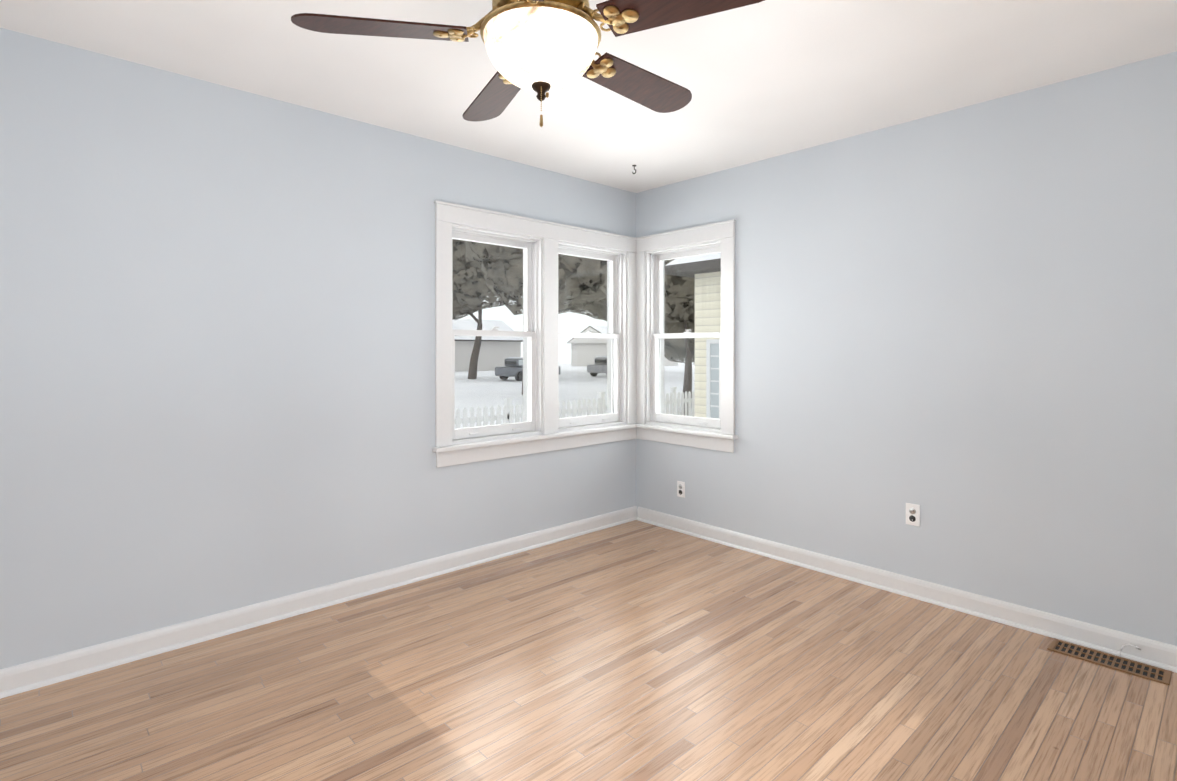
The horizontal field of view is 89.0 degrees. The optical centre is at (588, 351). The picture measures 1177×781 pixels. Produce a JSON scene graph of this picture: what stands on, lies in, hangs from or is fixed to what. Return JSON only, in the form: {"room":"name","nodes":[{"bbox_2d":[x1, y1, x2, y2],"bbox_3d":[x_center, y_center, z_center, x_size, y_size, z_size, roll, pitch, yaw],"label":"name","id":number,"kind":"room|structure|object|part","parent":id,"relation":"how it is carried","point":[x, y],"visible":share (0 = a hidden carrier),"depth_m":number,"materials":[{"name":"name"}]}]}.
{"room":"empty bedroom","nodes":[
{"label":"empty bedroom","id":0,"kind":"room"},
{"bbox_2d":[0,28,635,668],"bbox_3d":[-1.579,0.036,2.951,5.100,2.500,0.200,0,0,-43],"label":"wall","id":1,"kind":"structure","parent":0,"point":[216,348],"depth_m":2.72,"materials":[{"name":"paint"}]},
{"bbox_2d":[0,506,636,698],"bbox_3d":[-1.428,1.237,2.937,4.900,0.098,0.029,0,0,-43],"label":"baseboard","id":2,"kind":"structure","parent":1,"relation":"attached to","point":[28,676],"depth_m":2.84,"materials":[{"name":"white wood"}]},
{"bbox_2d":[432,200,637,467],"bbox_3d":[-0.331,-0.100,4.090,1.720,1.534,0.295,0,0,-43],"label":"windows","id":3,"kind":"structure","parent":1,"relation":"in","point":[542,426],"depth_m":3.99,"materials":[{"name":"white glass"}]},
{"bbox_2d":[0,520,1176,780],"bbox_3d":[0.052,1.350,1.329,5.300,0.120,4.800,0,0,-43],"label":"floor","id":4,"kind":"structure","parent":0,"point":[634,650],"depth_m":2.26,"materials":[{"name":"brown wood"}]},
{"bbox_2d":[1047,638,1171,684],"bbox_3d":[2.161,1.284,2.495,0.138,0.006,0.380,0,0,-43],"label":"floor vent","id":5,"kind":"object","parent":4,"relation":"in","point":[1143,670],"visible":1,"depth_m":2.48,"materials":[{"name":"brown metal"}]},
{"bbox_2d":[1118,644,1140,656],"bbox_3d":[2.252,1.252,2.498,0.016,0.072,0.077,0,0,-35],"label":"cable","id":6,"kind":"object","parent":4,"relation":"attached to","point":[1123,646],"visible":0.96,"depth_m":2.50,"materials":[{"name":"plastic"}]},
{"bbox_2d":[0,0,1176,192],"bbox_3d":[0.052,-1.270,1.324,5.300,0.120,4.800,0,0,-43],"label":"ceiling","id":7,"kind":"structure","parent":0,"point":[765,79],"depth_m":2.52,"materials":[{"name":"paint"}]},
{"bbox_2d":[291,0,764,126],"bbox_3d":[-0.099,-0.920,1.736,1.225,0.582,1.272,0,0,-43],"label":"fan","id":8,"kind":"object","parent":7,"relation":"hanging from","point":[541,48],"visible":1,"depth_m":1.62,"materials":[{"name":"brown wood"}]},
{"bbox_3d":[-0.551,-0.883,1.636,0.425,0.037,0.340,0,0,-43],"label":"blade","id":9,"kind":"part","parent":8,"relation":"part of","materials":[{"name":"brown wood"}]},
{"bbox_3d":[-0.323,-0.884,2.081,0.239,0.037,0.461,0,0,-43],"label":"blade","id":10,"kind":"part","parent":8,"relation":"part of","materials":[{"name":"brown wood"}]},
{"bbox_3d":[-0.134,-0.823,1.697,0.330,0.139,0.330,0,0,-43],"label":"lamp shade","id":11,"kind":"part","parent":8,"relation":"part of","materials":[{"name":"white glass"}]},
{"bbox_3d":[-0.134,-0.920,1.697,0.342,0.582,0.342,0,0,-43],"label":"motor","id":12,"kind":"part","parent":8,"relation":"part of","materials":[{"name":"white glass"}]},
{"bbox_3d":[0.175,-0.884,2.002,0.461,0.037,0.146,0,0,-43],"label":"blade","id":13,"kind":"part","parent":8,"relation":"part of","materials":[{"name":"brown wood"}]},
{"bbox_3d":[0.242,-0.883,1.497,0.257,0.037,0.458,0,0,-43],"label":"blade","id":14,"kind":"part","parent":8,"relation":"part of","materials":[{"name":"brown wood"}]},
{"bbox_2d":[636,51,1176,645],"bbox_3d":[1.928,0.036,3.054,0.200,2.500,4.800,0,0,-43],"label":"wall","id":15,"kind":"structure","parent":0,"point":[958,327],"depth_m":2.96,"materials":[{"name":"paint"}]},
{"bbox_2d":[677,481,684,497],"bbox_3d":[0.659,0.983,4.280,0.009,0.114,0.070,0,0,-43],"label":"outlet","id":16,"kind":"object","parent":15,"relation":"attached to","point":[680,488],"visible":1,"depth_m":4.28,"materials":[{"name":"plastic"}]},
{"bbox_2d":[636,219,737,452],"bbox_3d":[0.748,-0.101,4.325,0.295,1.534,0.890,0,0,-43],"label":"window","id":17,"kind":"structure","parent":15,"relation":"in","point":[654,421],"depth_m":4.33,"materials":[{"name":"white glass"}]},
{"bbox_2d":[636,507,1176,672],"bbox_3d":[1.854,1.237,2.968,0.029,0.098,4.370,0,0,-43],"label":"baseboard","id":18,"kind":"structure","parent":15,"relation":"attached to","point":[1158,654],"depth_m":3.02,"materials":[{"name":"white wood"}]},
{"bbox_2d":[906,503,919,526],"bbox_3d":[1.702,0.856,3.147,0.009,0.114,0.070,0,0,-43],"label":"outlet","id":19,"kind":"object","parent":15,"relation":"attached to","point":[913,514],"visible":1,"depth_m":3.14,"materials":[{"name":"plastic"}]},
{"label":"outside","id":20,"kind":"structure","parent":0,"visible":0},
{"bbox_2d":[455,363,694,427],"bbox_3d":[-2.729,2.160,15.353,130.000,0.300,120.000,0,0,-43],"label":"snow","id":21,"kind":"object","parent":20,"point":[579,389],"depth_m":32.97,"materials":[{"name":"white snow"}]},
{"bbox_2d":[452,239,510,378],"bbox_3d":[-8.687,-4.364,43.208,9.150,12.782,11.111,0,0,-43],"label":"tree","id":22,"kind":"object","parent":21,"relation":"on","point":[477,300],"depth_m":40.20,"materials":[{"name":"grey plant"}]},
{"bbox_2d":[453,319,522,371],"bbox_3d":[-14.253,-0.760,61.825,12.800,5.340,8.800,0,0,-43],"label":"house","id":23,"kind":"structure","parent":21,"relation":"on","point":[504,346],"depth_m":60.60,"materials":[{"name":"white"}]},
{"bbox_2d":[495,357,560,380],"bbox_3d":[-4.135,1.164,41.240,4.400,1.580,2.000,0,0,-43],"label":"car","id":24,"kind":"object","parent":21,"relation":"on","point":[511,370],"depth_m":39.78,"materials":[{"name":"grey paint"}]},
{"bbox_2d":[465,241,606,394],"bbox_3d":[-2.008,-2.800,26.669,7.395,9.685,7.670,0,0,-43],"label":"street tree","id":25,"kind":"object","parent":21,"relation":"on","point":[572,296],"depth_m":24.62,"materials":[{"name":"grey plant"}]},
{"bbox_2d":[455,387,694,427],"bbox_3d":[-1.902,1.440,10.752,23.012,1.160,0.132,0,0,-43],"label":"fence","id":26,"kind":"object","parent":21,"relation":"on","point":[508,418],"depth_m":12.06,"materials":[{"name":"paint"}]},
{"bbox_2d":[566,298,606,320],"bbox_3d":[2.499,-4.216,55.221,14.003,12.456,15.487,0,0,-43],"label":"tree","id":27,"kind":"object","parent":21,"relation":"on","point":[590,309],"depth_m":53.24,"materials":[{"name":"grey plant"}]},
{"bbox_2d":[587,356,606,375],"bbox_3d":[2.057,1.152,47.212,4.400,1.580,2.000,0,0,-43],"label":"car","id":28,"kind":"object","parent":21,"relation":"on","point":[598,367],"depth_m":45.98,"materials":[{"name":"grey paint"}]},
{"bbox_2d":[595,284,606,304],"bbox_3d":[3.589,-3.977,42.056,10.116,12.098,13.995,0,0,-43],"label":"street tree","id":29,"kind":"object","parent":21,"relation":"on","point":[601,301],"depth_m":42.39,"materials":[{"name":"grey plant"}]},
{"bbox_2d":[567,326,677,365],"bbox_3d":[4.876,-0.697,79.434,12.800,5.140,8.800,0,0,-43],"label":"house","id":30,"kind":"structure","parent":21,"relation":"on","point":[585,354],"depth_m":76.01,"materials":[{"name":"white"}]},
{"bbox_2d":[600,259,694,415],"bbox_3d":[2.934,-0.803,18.118,5.508,5.746,4.986,0,0,-43],"label":"tree","id":31,"kind":"object","parent":21,"relation":"on","point":[679,306],"depth_m":17.01,"materials":[{"name":"grey plant"}]},
{"bbox_2d":[664,253,720,418],"bbox_3d":[7.504,-0.722,9.102,8.100,5.490,9.650,0,0,-43],"label":"house","id":32,"kind":"structure","parent":21,"relation":"on","point":[707,285],"depth_m":9.66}
]}

